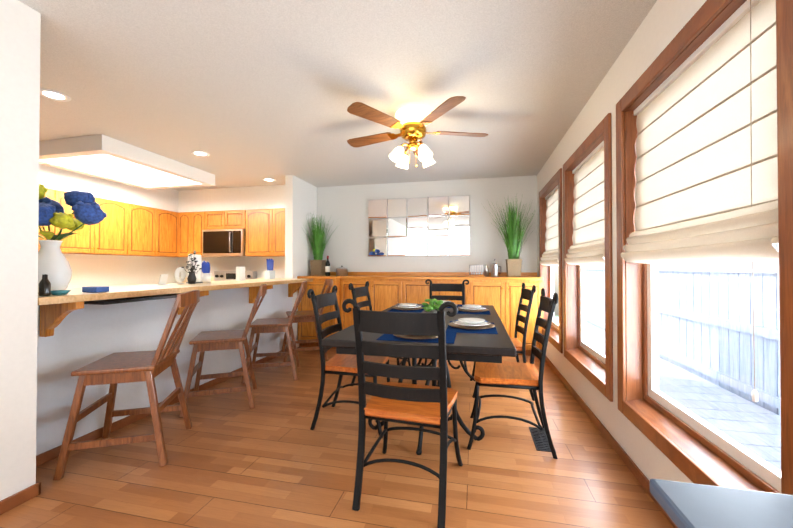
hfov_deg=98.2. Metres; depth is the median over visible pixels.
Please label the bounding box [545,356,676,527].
baseboard
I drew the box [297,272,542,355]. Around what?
sideboard
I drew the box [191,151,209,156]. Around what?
recessed light
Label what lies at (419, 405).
dining chair
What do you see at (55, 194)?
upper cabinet
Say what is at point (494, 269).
press
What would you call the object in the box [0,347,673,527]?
floor
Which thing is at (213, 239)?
microwave
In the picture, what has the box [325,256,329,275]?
wine bottle
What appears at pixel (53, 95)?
recessed light
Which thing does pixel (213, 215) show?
upper cabinet
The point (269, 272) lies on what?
knife block
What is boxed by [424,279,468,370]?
dining chair
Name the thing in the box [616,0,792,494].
window
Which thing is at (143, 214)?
upper cabinet
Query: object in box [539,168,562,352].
window
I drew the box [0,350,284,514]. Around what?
baseboard
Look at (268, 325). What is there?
stool
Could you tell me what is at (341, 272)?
stock pot
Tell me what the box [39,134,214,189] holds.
ceiling light
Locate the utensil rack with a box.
[469,265,484,276]
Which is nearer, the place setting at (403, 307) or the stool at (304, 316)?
the place setting at (403, 307)
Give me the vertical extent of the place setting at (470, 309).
0.055 m
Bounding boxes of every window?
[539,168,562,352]
[563,113,612,401]
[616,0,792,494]
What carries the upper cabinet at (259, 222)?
attached to the wall at (345, 208)
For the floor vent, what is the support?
in the floor
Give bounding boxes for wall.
[0,0,40,500]
[36,175,316,455]
[39,164,177,211]
[63,254,177,287]
[178,175,536,277]
[537,0,706,482]
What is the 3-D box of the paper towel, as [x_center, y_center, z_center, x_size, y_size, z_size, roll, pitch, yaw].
[-2.073,0.027,3.533,0.150,0.337,0.150,0,-1,13]
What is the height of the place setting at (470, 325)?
0.055 m
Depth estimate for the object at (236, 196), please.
5.81 m
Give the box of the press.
[491,259,500,276]
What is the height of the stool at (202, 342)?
1.048 m
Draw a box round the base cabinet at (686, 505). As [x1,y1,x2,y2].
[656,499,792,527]
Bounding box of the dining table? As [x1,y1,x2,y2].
[322,303,515,454]
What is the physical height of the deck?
1.459 m
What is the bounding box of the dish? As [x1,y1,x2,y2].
[51,290,70,294]
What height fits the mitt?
0.234 m
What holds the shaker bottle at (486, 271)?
on the sideboard
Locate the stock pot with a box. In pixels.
[336,266,347,275]
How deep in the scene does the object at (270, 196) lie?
5.68 m
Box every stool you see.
[53,290,199,479]
[179,284,266,417]
[241,281,306,383]
[281,279,332,361]
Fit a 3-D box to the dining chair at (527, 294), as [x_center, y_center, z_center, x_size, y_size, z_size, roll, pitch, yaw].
[1.021,0.717,3.376,0.568,1.051,0.581,0,-1,10]
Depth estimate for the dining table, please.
2.12 m
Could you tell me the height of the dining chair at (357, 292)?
1.051 m
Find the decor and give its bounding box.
[174,253,201,283]
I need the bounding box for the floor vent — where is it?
[529,427,555,451]
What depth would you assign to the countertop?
2.42 m
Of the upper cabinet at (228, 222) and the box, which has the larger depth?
the upper cabinet at (228, 222)
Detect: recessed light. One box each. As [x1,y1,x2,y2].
[40,88,70,101]
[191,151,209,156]
[262,178,275,181]
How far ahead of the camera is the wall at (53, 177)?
4.87 m
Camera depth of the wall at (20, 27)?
1.75 m
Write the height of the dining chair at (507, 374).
1.051 m
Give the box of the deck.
[554,317,780,470]
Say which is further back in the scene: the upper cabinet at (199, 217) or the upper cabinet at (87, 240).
the upper cabinet at (199, 217)
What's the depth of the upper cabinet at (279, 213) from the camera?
5.59 m
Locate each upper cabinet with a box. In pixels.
[38,184,61,251]
[62,188,101,254]
[102,196,133,255]
[134,204,153,255]
[154,208,177,255]
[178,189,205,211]
[178,212,205,256]
[194,212,217,256]
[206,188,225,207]
[206,208,225,223]
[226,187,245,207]
[226,208,241,223]
[242,208,273,255]
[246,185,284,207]
[274,208,284,255]
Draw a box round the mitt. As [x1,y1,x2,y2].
[201,261,210,282]
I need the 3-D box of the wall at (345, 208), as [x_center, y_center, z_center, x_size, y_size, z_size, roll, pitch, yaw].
[-0.966,-0.019,5.775,6.560,2.560,0.100,0,-1,13]
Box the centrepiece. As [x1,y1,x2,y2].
[422,298,442,312]
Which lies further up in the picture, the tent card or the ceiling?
the ceiling
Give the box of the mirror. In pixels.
[368,195,469,256]
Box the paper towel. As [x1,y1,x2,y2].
[186,250,202,282]
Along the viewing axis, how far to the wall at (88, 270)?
5.33 m
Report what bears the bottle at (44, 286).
on the countertop
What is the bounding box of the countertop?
[38,278,312,336]
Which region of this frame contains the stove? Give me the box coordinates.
[214,271,256,280]
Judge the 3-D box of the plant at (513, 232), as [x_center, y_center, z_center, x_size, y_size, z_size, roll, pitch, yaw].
[1.577,-0.410,4.806,0.774,1.181,0.630,0,-1,13]
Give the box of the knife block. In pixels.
[265,259,274,278]
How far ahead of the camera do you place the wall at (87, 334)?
2.77 m
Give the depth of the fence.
3.78 m
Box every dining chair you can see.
[307,285,389,437]
[342,299,462,527]
[349,281,410,383]
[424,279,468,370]
[467,288,557,458]
[470,283,535,400]
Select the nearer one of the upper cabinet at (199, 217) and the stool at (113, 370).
the stool at (113, 370)
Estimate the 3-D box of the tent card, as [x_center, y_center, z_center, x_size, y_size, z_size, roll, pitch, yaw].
[-1.912,0.117,4.213,0.054,0.170,0.140,0,-1,3]
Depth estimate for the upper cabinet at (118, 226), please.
5.00 m
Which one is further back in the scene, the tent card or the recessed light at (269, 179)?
the recessed light at (269, 179)
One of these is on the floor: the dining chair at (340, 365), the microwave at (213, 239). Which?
the dining chair at (340, 365)
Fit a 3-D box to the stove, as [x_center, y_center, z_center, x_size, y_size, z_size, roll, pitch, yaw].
[-2.913,0.691,5.793,0.782,1.140,0.682,0,-1,13]
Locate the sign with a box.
[158,274,168,284]
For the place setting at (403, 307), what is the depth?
3.54 m
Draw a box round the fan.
[347,96,487,168]
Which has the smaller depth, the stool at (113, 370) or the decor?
the stool at (113, 370)
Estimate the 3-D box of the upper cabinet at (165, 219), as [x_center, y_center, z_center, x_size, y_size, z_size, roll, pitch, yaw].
[-4.023,-0.519,5.823,0.370,0.781,0.513,0,-1,13]
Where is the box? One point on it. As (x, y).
(95, 289)
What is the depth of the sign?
3.12 m
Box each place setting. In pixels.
[376,334,437,342]
[389,303,423,311]
[442,300,489,313]
[446,313,497,343]
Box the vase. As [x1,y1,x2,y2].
[38,184,106,293]
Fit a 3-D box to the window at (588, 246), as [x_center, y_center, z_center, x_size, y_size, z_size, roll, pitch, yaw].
[1.638,-0.043,2.896,0.168,1.950,1.220,0,-1,13]
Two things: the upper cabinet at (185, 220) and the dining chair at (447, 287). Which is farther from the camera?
the upper cabinet at (185, 220)
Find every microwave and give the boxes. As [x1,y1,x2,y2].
[198,224,229,255]
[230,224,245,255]
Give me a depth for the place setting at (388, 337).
2.07 m
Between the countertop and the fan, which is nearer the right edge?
the fan
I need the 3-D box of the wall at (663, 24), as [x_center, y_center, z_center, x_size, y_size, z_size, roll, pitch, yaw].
[1.336,-0.064,1.417,0.160,2.560,7.400,0,-1,13]
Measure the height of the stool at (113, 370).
1.048 m
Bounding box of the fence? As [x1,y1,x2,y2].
[585,243,779,415]
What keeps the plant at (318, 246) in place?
on the sideboard
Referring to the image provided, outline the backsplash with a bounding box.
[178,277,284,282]
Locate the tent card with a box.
[236,267,244,280]
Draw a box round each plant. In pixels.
[302,211,337,275]
[486,198,539,276]
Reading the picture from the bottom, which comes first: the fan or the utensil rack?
the utensil rack
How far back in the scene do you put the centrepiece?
2.99 m
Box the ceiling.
[18,0,656,190]
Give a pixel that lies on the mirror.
(429, 226)
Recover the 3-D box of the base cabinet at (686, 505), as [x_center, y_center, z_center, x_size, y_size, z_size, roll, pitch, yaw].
[0.697,0.824,0.275,0.552,0.760,0.570,0,-1,13]
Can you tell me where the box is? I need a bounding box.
[82,286,108,292]
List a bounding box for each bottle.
[39,274,50,295]
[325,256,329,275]
[484,265,488,276]
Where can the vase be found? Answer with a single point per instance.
(54, 264)
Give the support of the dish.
on the countertop
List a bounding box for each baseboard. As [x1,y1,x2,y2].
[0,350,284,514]
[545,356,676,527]

